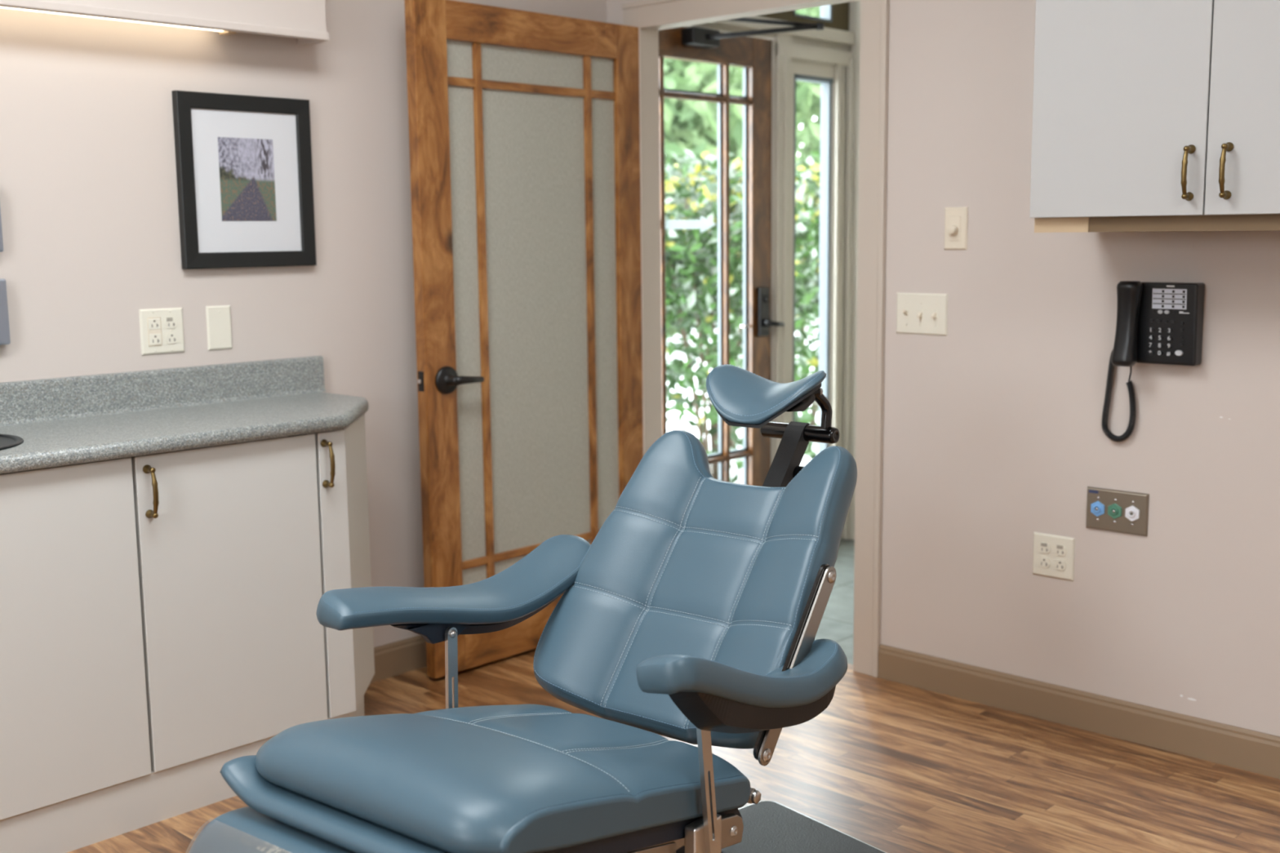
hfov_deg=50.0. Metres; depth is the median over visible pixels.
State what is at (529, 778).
seat cushion
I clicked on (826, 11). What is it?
window
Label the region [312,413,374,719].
base cabinet
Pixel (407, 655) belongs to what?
baseboard
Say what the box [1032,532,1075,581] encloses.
wall outlet
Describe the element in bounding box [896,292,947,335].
light switch
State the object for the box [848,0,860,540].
wall
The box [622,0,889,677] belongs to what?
trim
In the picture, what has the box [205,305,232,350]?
blank wall plate
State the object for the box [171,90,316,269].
framed picture
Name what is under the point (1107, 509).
outlet
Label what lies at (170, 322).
receptacle
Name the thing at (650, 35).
trim
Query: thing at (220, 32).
socket
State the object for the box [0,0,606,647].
wall
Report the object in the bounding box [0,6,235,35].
tube light
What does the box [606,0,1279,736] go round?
wall
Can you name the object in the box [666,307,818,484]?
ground
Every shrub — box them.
[664,147,819,482]
[716,151,820,463]
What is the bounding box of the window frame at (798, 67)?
[682,2,848,465]
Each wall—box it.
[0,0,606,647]
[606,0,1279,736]
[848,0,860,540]
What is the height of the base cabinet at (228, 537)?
0.840 m
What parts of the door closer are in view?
closer arm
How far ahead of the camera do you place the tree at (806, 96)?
20.05 m
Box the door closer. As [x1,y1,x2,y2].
[681,17,823,48]
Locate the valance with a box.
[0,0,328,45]
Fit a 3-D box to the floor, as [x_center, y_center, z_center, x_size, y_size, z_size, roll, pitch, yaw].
[0.473,1.087,1.794,5.400,0.050,6.750,7,11,43]
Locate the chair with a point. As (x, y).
(693, 615)
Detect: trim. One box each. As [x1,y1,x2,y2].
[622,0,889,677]
[642,0,859,450]
[707,15,854,539]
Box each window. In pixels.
[792,73,833,453]
[793,4,832,22]
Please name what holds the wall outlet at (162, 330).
attached to the wall at (89, 194)
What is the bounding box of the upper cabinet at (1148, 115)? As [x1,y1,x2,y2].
[1029,0,1279,232]
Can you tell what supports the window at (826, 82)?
in the window frame at (798, 67)
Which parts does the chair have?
arm post, seat frame, rail, under frame, backrest, arm post, frame plate, headrest post, lock knob, plate, headrest arm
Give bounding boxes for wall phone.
[1101,280,1204,442]
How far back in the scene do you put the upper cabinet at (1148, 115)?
2.99 m
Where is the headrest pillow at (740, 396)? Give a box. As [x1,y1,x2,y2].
[706,364,826,424]
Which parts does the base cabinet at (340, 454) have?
handle, door, panel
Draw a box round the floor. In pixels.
[66,538,1279,852]
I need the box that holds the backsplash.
[0,355,326,426]
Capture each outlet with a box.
[138,307,184,355]
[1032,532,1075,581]
[1085,486,1149,536]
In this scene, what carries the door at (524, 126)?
in the wall at (993, 436)
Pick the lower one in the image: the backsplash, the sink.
the sink
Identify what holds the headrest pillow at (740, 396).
on the chair
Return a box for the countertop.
[0,355,368,474]
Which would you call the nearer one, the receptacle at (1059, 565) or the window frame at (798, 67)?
the receptacle at (1059, 565)
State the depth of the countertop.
3.31 m
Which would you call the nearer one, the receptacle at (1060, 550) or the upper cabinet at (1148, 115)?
the upper cabinet at (1148, 115)
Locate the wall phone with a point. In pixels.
(1157, 322)
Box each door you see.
[404,0,643,678]
[658,26,784,486]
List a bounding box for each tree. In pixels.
[663,6,821,315]
[663,57,742,341]
[737,7,820,205]
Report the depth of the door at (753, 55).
5.21 m
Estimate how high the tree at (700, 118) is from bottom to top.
4.879 m
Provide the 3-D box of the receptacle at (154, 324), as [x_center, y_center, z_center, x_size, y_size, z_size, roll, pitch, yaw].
[-1.226,-0.240,3.470,0.003,0.072,0.036,7,11,43]
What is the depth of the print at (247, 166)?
3.61 m
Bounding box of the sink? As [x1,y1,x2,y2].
[0,433,23,449]
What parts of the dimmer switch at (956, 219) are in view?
knob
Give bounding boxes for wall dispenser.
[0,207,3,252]
[0,278,10,345]
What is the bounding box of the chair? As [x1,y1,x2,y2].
[186,364,886,852]
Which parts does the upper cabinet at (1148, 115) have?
light rail, door, handle, handle, door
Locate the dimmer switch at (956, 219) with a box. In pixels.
[944,206,968,249]
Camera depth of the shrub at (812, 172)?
8.45 m
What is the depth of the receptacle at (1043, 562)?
3.64 m
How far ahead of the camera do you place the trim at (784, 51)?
5.50 m
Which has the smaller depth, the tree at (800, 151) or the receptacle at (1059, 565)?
the receptacle at (1059, 565)
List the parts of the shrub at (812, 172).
stem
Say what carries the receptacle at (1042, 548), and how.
attached to the wall outlet at (1053, 556)
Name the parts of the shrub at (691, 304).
stem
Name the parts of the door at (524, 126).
latch plate, handle, rail, rail, glass pane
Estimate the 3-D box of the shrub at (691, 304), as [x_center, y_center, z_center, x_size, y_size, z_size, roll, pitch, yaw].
[0.433,-0.586,7.769,1.227,1.943,1.196,7,11,43]
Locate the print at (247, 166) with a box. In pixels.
[217,137,276,221]
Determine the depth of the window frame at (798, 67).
5.44 m
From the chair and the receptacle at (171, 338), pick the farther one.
the receptacle at (171, 338)
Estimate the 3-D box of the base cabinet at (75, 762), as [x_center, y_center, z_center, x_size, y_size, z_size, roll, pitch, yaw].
[-1.472,0.493,2.971,0.464,0.838,0.615,7,11,43]
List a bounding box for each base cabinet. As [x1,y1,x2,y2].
[0,457,155,852]
[130,433,327,822]
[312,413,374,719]
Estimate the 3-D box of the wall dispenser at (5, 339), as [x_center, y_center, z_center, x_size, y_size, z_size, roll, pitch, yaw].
[-1.554,-0.254,3.105,0.031,0.152,0.240,7,11,43]
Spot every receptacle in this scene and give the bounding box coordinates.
[146,316,162,346]
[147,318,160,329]
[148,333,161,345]
[164,317,177,328]
[165,333,177,343]
[1038,543,1050,553]
[1038,556,1050,568]
[1053,560,1066,570]
[1054,545,1066,556]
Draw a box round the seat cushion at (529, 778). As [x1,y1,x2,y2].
[255,703,750,852]
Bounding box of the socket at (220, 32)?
[218,30,235,35]
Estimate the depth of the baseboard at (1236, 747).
3.59 m
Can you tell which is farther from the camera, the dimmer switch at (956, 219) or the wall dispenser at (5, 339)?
the dimmer switch at (956, 219)
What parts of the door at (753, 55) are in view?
rail, handle, lock plate, handle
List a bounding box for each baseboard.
[369,635,426,683]
[877,644,1279,779]
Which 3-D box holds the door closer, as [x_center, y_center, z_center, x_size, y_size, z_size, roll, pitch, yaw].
[0.397,-1.423,4.941,0.524,0.116,0.124,-3,8,-14]
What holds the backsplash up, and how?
attached to the wall at (89, 194)

